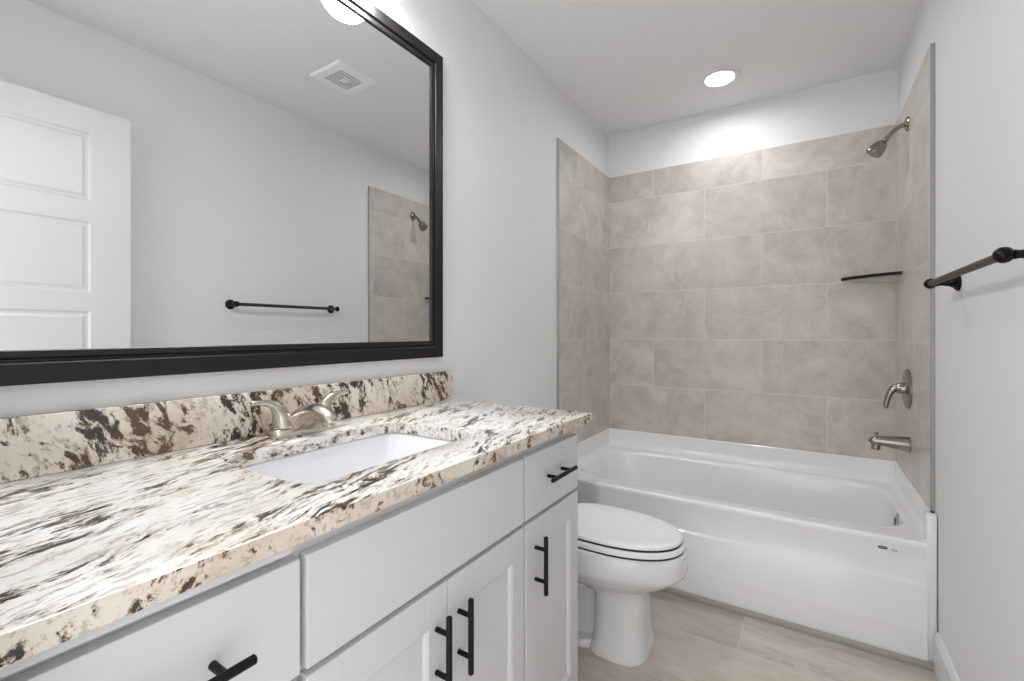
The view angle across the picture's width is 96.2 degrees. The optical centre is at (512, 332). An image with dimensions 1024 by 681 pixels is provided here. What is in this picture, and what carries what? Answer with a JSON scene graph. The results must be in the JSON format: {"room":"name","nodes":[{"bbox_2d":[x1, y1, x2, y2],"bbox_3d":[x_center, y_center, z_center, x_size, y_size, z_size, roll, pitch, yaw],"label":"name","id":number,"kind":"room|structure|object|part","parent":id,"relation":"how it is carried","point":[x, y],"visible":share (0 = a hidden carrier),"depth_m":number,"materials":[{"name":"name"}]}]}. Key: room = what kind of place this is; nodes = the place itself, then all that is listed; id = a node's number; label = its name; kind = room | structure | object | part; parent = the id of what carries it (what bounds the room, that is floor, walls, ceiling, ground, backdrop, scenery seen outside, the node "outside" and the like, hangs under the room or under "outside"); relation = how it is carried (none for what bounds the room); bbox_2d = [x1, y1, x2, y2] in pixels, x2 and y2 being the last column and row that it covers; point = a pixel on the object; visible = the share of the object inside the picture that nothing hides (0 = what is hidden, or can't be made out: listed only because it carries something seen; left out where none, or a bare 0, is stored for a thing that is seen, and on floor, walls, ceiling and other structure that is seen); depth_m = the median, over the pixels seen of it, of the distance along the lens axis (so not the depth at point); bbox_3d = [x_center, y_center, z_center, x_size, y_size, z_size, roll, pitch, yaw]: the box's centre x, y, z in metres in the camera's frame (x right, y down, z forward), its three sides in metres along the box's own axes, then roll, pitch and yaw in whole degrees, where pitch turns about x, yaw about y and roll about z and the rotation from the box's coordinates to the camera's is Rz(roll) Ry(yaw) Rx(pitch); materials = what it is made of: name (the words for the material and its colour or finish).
{"room":"bathroom","nodes":[
{"label":"bathroom","id":0,"kind":"room"},
{"bbox_2d":[0,0,607,417],"bbox_3d":[-0.179,-0.071,1.846,0.100,2.440,3.063,0,0,32],"label":"wall","id":1,"kind":"structure","parent":0,"point":[504,118],"depth_m":1.86,"materials":[{"name":"white paint"}]},
{"bbox_2d":[0,0,442,385],"bbox_3d":[-0.562,-0.442,1.134,0.018,1.054,1.158,0,0,32],"label":"wall mirror","id":2,"kind":"object","parent":1,"relation":"attached to","point":[187,186],"visible":1,"depth_m":0.99,"materials":[{"name":"black mirror"}]},
{"bbox_2d":[0,370,451,483],"bbox_3d":[-0.551,0.188,1.147,0.020,0.101,1.220,0,0,32],"label":"backsplash","id":3,"kind":"structure","parent":1,"relation":"attached to","point":[36,445],"depth_m":0.91,"materials":[{"name":"stone"}]},
{"bbox_2d":[557,138,558,409],"bbox_3d":[0.237,-0.193,2.394,0.013,1.638,0.006,0,0,32],"label":"trim","id":4,"kind":"structure","parent":1,"relation":"attached to","point":[557,138],"depth_m":2.39,"materials":[{"name":"grey tile"}]},
{"bbox_2d":[559,139,609,442],"bbox_3d":[0.435,-0.181,2.705,0.012,1.660,0.731,0,0,32],"label":"tiled wall","id":5,"kind":"structure","parent":1,"relation":"attached to","point":[584,190],"depth_m":2.66,"materials":[{"name":"beige tile"}]},
{"bbox_2d":[472,0,921,135],"bbox_3d":[0.486,-1.341,1.423,1.675,0.100,3.063,0,0,32],"label":"ceiling","id":6,"kind":"structure","parent":0,"point":[629,65],"depth_m":2.06,"materials":[{"name":"white paint"}]},
{"bbox_2d":[699,66,740,87],"bbox_3d":[1.047,-1.285,2.323,0.196,0.012,0.196,0,0,32],"label":"recessed light","id":7,"kind":"object","parent":6,"relation":"in","point":[722,76],"visible":1,"depth_m":2.31,"materials":[{"name":"white"}]},
{"bbox_2d":[706,72,733,83],"bbox_3d":[1.047,-1.289,2.323,0.131,0.002,0.131,0,0,32],"label":"diffuser","id":8,"kind":"object","parent":7,"relation":"attached to","point":[711,77],"depth_m":2.32,"materials":[{"name":"white plastic"}]},
{"bbox_2d":[608,67,897,177],"bbox_3d":[1.281,-0.071,2.673,1.475,2.440,0.100,0,0,32],"label":"wall","id":9,"kind":"structure","parent":0,"point":[869,101],"depth_m":2.55,"materials":[{"name":"white paint"}]},
{"bbox_2d":[610,124,895,460],"bbox_3d":[1.251,-0.181,2.626,1.475,1.660,0.012,0,0,32],"label":"tiled wall","id":10,"kind":"structure","parent":9,"relation":"attached to","point":[733,317],"depth_m":2.54,"materials":[{"name":"beige tile"}]},
{"bbox_2d":[841,271,901,280],"bbox_3d":[1.718,-0.270,2.211,0.216,0.015,0.186,0,0,32],"label":"corner shelf","id":11,"kind":"object","parent":10,"relation":"attached to","point":[897,273],"visible":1,"depth_m":2.20,"materials":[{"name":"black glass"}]},
{"bbox_3d":[1.722,-0.271,2.211,0.210,0.006,0.180,0,0,32],"label":"shelf glass","id":12,"kind":"part","parent":11,"relation":"part of","materials":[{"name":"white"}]},
{"bbox_2d":[578,590,937,680],"bbox_3d":[0.486,1.199,1.423,1.675,0.100,3.063,0,0,32],"label":"floor","id":13,"kind":"structure","parent":0,"point":[694,640],"depth_m":1.63,"materials":[{"name":"tile"}]},
{"bbox_2d":[0,430,577,680],"bbox_3d":[-0.331,0.708,0.984,0.563,0.882,1.181,0,0,32],"label":"vanity cabinet","id":14,"kind":"object","parent":13,"relation":"on","point":[472,576],"visible":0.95,"depth_m":0.76,"materials":[{"name":"white wood"}]},
{"bbox_3d":[-0.367,0.375,0.487,0.019,0.154,0.296,0,0,32],"label":"drawer","id":15,"kind":"part","parent":14,"relation":"part of","materials":[{"name":"white wood"}]},
{"bbox_3d":[-0.343,0.374,0.474,0.036,0.011,0.142,0,0,32],"label":"bar pull","id":16,"kind":"part","parent":14,"relation":"part of","materials":[{"name":"black metal"}]},
{"bbox_2d":[0,399,591,668],"bbox_3d":[-0.325,0.253,1.003,0.554,0.028,1.220,0,0,32],"label":"countertop","id":17,"kind":"structure","parent":14,"relation":"on","point":[83,550],"depth_m":0.63,"materials":[{"name":"stone"}]},
{"bbox_2d":[250,390,348,439],"bbox_3d":[-0.494,0.193,1.091,0.186,0.091,0.175,0,0,-14],"label":"faucet","id":18,"kind":"object","parent":17,"relation":"on","point":[311,418],"visible":1,"depth_m":1.04,"materials":[{"name":"silver metal"}]},
{"bbox_3d":[-0.538,0.182,1.029,0.049,0.069,0.098,0,0,32],"label":"handle","id":19,"kind":"part","parent":18,"relation":"part of","materials":[{"name":"silver metal"}]},
{"bbox_3d":[-0.460,0.200,1.069,0.145,0.072,0.124,0,0,32],"label":"spout","id":20,"kind":"part","parent":18,"relation":"part of","materials":[{"name":"silver metal"}]},
{"bbox_3d":[-0.457,0.182,1.157,0.049,0.069,0.098,0,0,32],"label":"handle","id":21,"kind":"part","parent":18,"relation":"part of","materials":[{"name":"silver metal"}]},
{"bbox_2d":[242,433,453,482],"bbox_3d":[-0.322,0.344,0.979,0.342,0.152,0.498,0,0,32],"label":"undermount sink","id":22,"kind":"object","parent":17,"relation":"in","point":[330,462],"visible":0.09,"depth_m":1.11,"materials":[{"name":"white ceramic"}]},
{"bbox_3d":[-0.206,0.750,0.741,0.019,0.575,0.286,0,0,32],"label":"door","id":23,"kind":"part","parent":14,"relation":"part of","materials":[{"name":"white wood"}]},
{"bbox_3d":[-0.123,0.575,0.821,0.036,0.142,0.011,0,0,32],"label":"bar pull","id":24,"kind":"part","parent":14,"relation":"part of","materials":[{"name":"black metal"}]},
{"bbox_3d":[-0.089,0.574,0.874,0.036,0.142,0.011,0,0,32],"label":"bar pull","id":25,"kind":"part","parent":14,"relation":"part of","materials":[{"name":"black metal"}]},
{"bbox_3d":[-0.054,0.750,0.979,0.019,0.575,0.274,0,0,32],"label":"door","id":26,"kind":"part","parent":14,"relation":"part of","materials":[{"name":"white wood"}]},
{"bbox_3d":[0.071,0.569,1.126,0.036,0.142,0.011,0,0,32],"label":"bar pull","id":27,"kind":"part","parent":14,"relation":"part of","materials":[{"name":"black metal"}]},
{"bbox_3d":[0.104,0.375,1.228,0.019,0.154,0.297,0,0,32],"label":"drawer","id":28,"kind":"part","parent":14,"relation":"part of","materials":[{"name":"white wood"}]},
{"bbox_3d":[0.104,0.750,1.228,0.019,0.575,0.297,0,0,32],"label":"door","id":29,"kind":"part","parent":14,"relation":"part of","materials":[{"name":"white wood"}]},
{"bbox_3d":[0.128,0.371,1.214,0.036,0.011,0.142,0,0,32],"label":"bar pull","id":30,"kind":"part","parent":14,"relation":"part of","materials":[{"name":"black metal"}]},
{"bbox_2d":[578,503,687,666],"bbox_3d":[0.293,0.768,1.787,0.735,0.762,0.424,0,0,32],"label":"toilet","id":31,"kind":"object","parent":13,"relation":"on","point":[625,556],"visible":0.52,"depth_m":1.60,"materials":[{"name":"white ceramic"}]},
{"bbox_3d":[0.393,0.722,1.724,0.468,0.018,0.326,0,0,32],"label":"lid","id":32,"kind":"part","parent":31,"relation":"part of","materials":[{"name":"white plastic"}]},
{"bbox_3d":[0.395,0.748,1.722,0.476,0.020,0.343,0,0,32],"label":"seat","id":33,"kind":"part","parent":31,"relation":"part of","materials":[{"name":"white plastic"}]},
{"bbox_2d":[574,428,936,662],"bbox_3d":[1.040,0.887,2.293,1.471,0.522,0.796,0,0,32],"label":"bathtub","id":34,"kind":"object","parent":13,"relation":"on","point":[843,546],"visible":0.88,"depth_m":1.93,"materials":[{"name":"white plastic"}]},
{"bbox_2d":[661,587,933,670],"bbox_3d":[0.815,1.138,1.954,1.460,0.022,0.013,0,0,32],"label":"trim","id":35,"kind":"structure","parent":34,"relation":"attached to","point":[875,650],"depth_m":1.75,"materials":[{"name":"grey tile"}]},
{"bbox_3d":[1.581,0.777,1.892,0.012,0.068,0.068,0,0,32],"label":"overflow plate","id":36,"kind":"part","parent":34,"relation":"part of","materials":[{"name":"silver metal"}]},
{"bbox_2d":[898,0,1023,680],"bbox_3d":[1.150,-0.071,1.000,0.100,2.440,3.063,0,0,32],"label":"wall","id":37,"kind":"structure","parent":0,"point":[979,44],"depth_m":1.20,"materials":[{"name":"white paint"}]},
{"bbox_2d":[896,47,929,509],"bbox_3d":[1.669,-0.181,1.920,0.012,1.660,0.731,0,0,32],"label":"tiled wall","id":38,"kind":"structure","parent":37,"relation":"attached to","point":[912,145],"depth_m":1.85,"materials":[{"name":"beige tile"}]},
{"bbox_2d":[866,116,908,157],"bbox_3d":[1.627,-0.844,1.998,0.144,0.156,0.067,0,0,32],"label":"showerhead","id":39,"kind":"object","parent":38,"relation":"attached to","point":[876,150],"visible":1,"depth_m":1.99,"materials":[{"name":"silver metal"}]},
{"bbox_3d":[1.654,-0.868,1.984,0.082,0.065,0.018,0,0,32],"label":"shower arm","id":40,"kind":"part","parent":39,"relation":"part of","materials":[{"name":"silver metal"}]},
{"bbox_2d":[868,432,911,451],"bbox_3d":[1.604,0.468,1.960,0.141,0.074,0.063,0,0,32],"label":"tub spout","id":41,"kind":"object","parent":38,"relation":"attached to","point":[895,442],"visible":1,"depth_m":1.94,"materials":[{"name":"silver metal"}]},
{"bbox_2d":[883,369,912,408],"bbox_3d":[1.645,0.242,1.974,0.086,0.173,0.168,0,0,32],"label":"shower valve","id":42,"kind":"object","parent":38,"relation":"attached to","point":[905,388],"visible":1,"depth_m":1.95,"materials":[{"name":"silver metal"}]},
{"bbox_3d":[1.640,0.271,1.976,0.075,0.115,0.051,0,0,32],"label":"lever","id":43,"kind":"part","parent":42,"relation":"part of","materials":[{"name":"silver metal"}]},
{"bbox_2d":[930,43,934,511],"bbox_3d":[1.470,-0.193,1.609,0.013,1.638,0.006,0,0,32],"label":"trim","id":44,"kind":"structure","parent":37,"relation":"attached to","point":[932,45],"depth_m":1.61,"materials":[{"name":"grey tile"}]},
{"bbox_2d":[933,632,959,680],"bbox_3d":[0.896,1.084,0.707,0.014,0.130,2.033,0,0,32],"label":"baseboard","id":45,"kind":"structure","parent":37,"relation":"attached to","point":[944,670],"depth_m":1.48,"materials":[{"name":"white wood"}]},
{"bbox_2d":[923,247,1023,290],"bbox_3d":[1.119,-0.147,1.119,0.079,0.051,0.658,0,0,32],"label":"towel bar","id":46,"kind":"object","parent":37,"relation":"attached to","point":[952,279],"visible":1,"depth_m":1.02,"materials":[{"name":"brown metal"}]},
{"bbox_3d":[1.282,-0.147,1.375,0.079,0.051,0.051,0,0,32],"label":"post","id":47,"kind":"part","parent":46,"relation":"part of","materials":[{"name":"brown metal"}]},
{"bbox_3d":[0.956,-0.147,0.863,0.079,0.051,0.051,0,0,32],"label":"post","id":48,"kind":"part","parent":46,"relation":"part of","materials":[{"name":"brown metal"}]}
]}

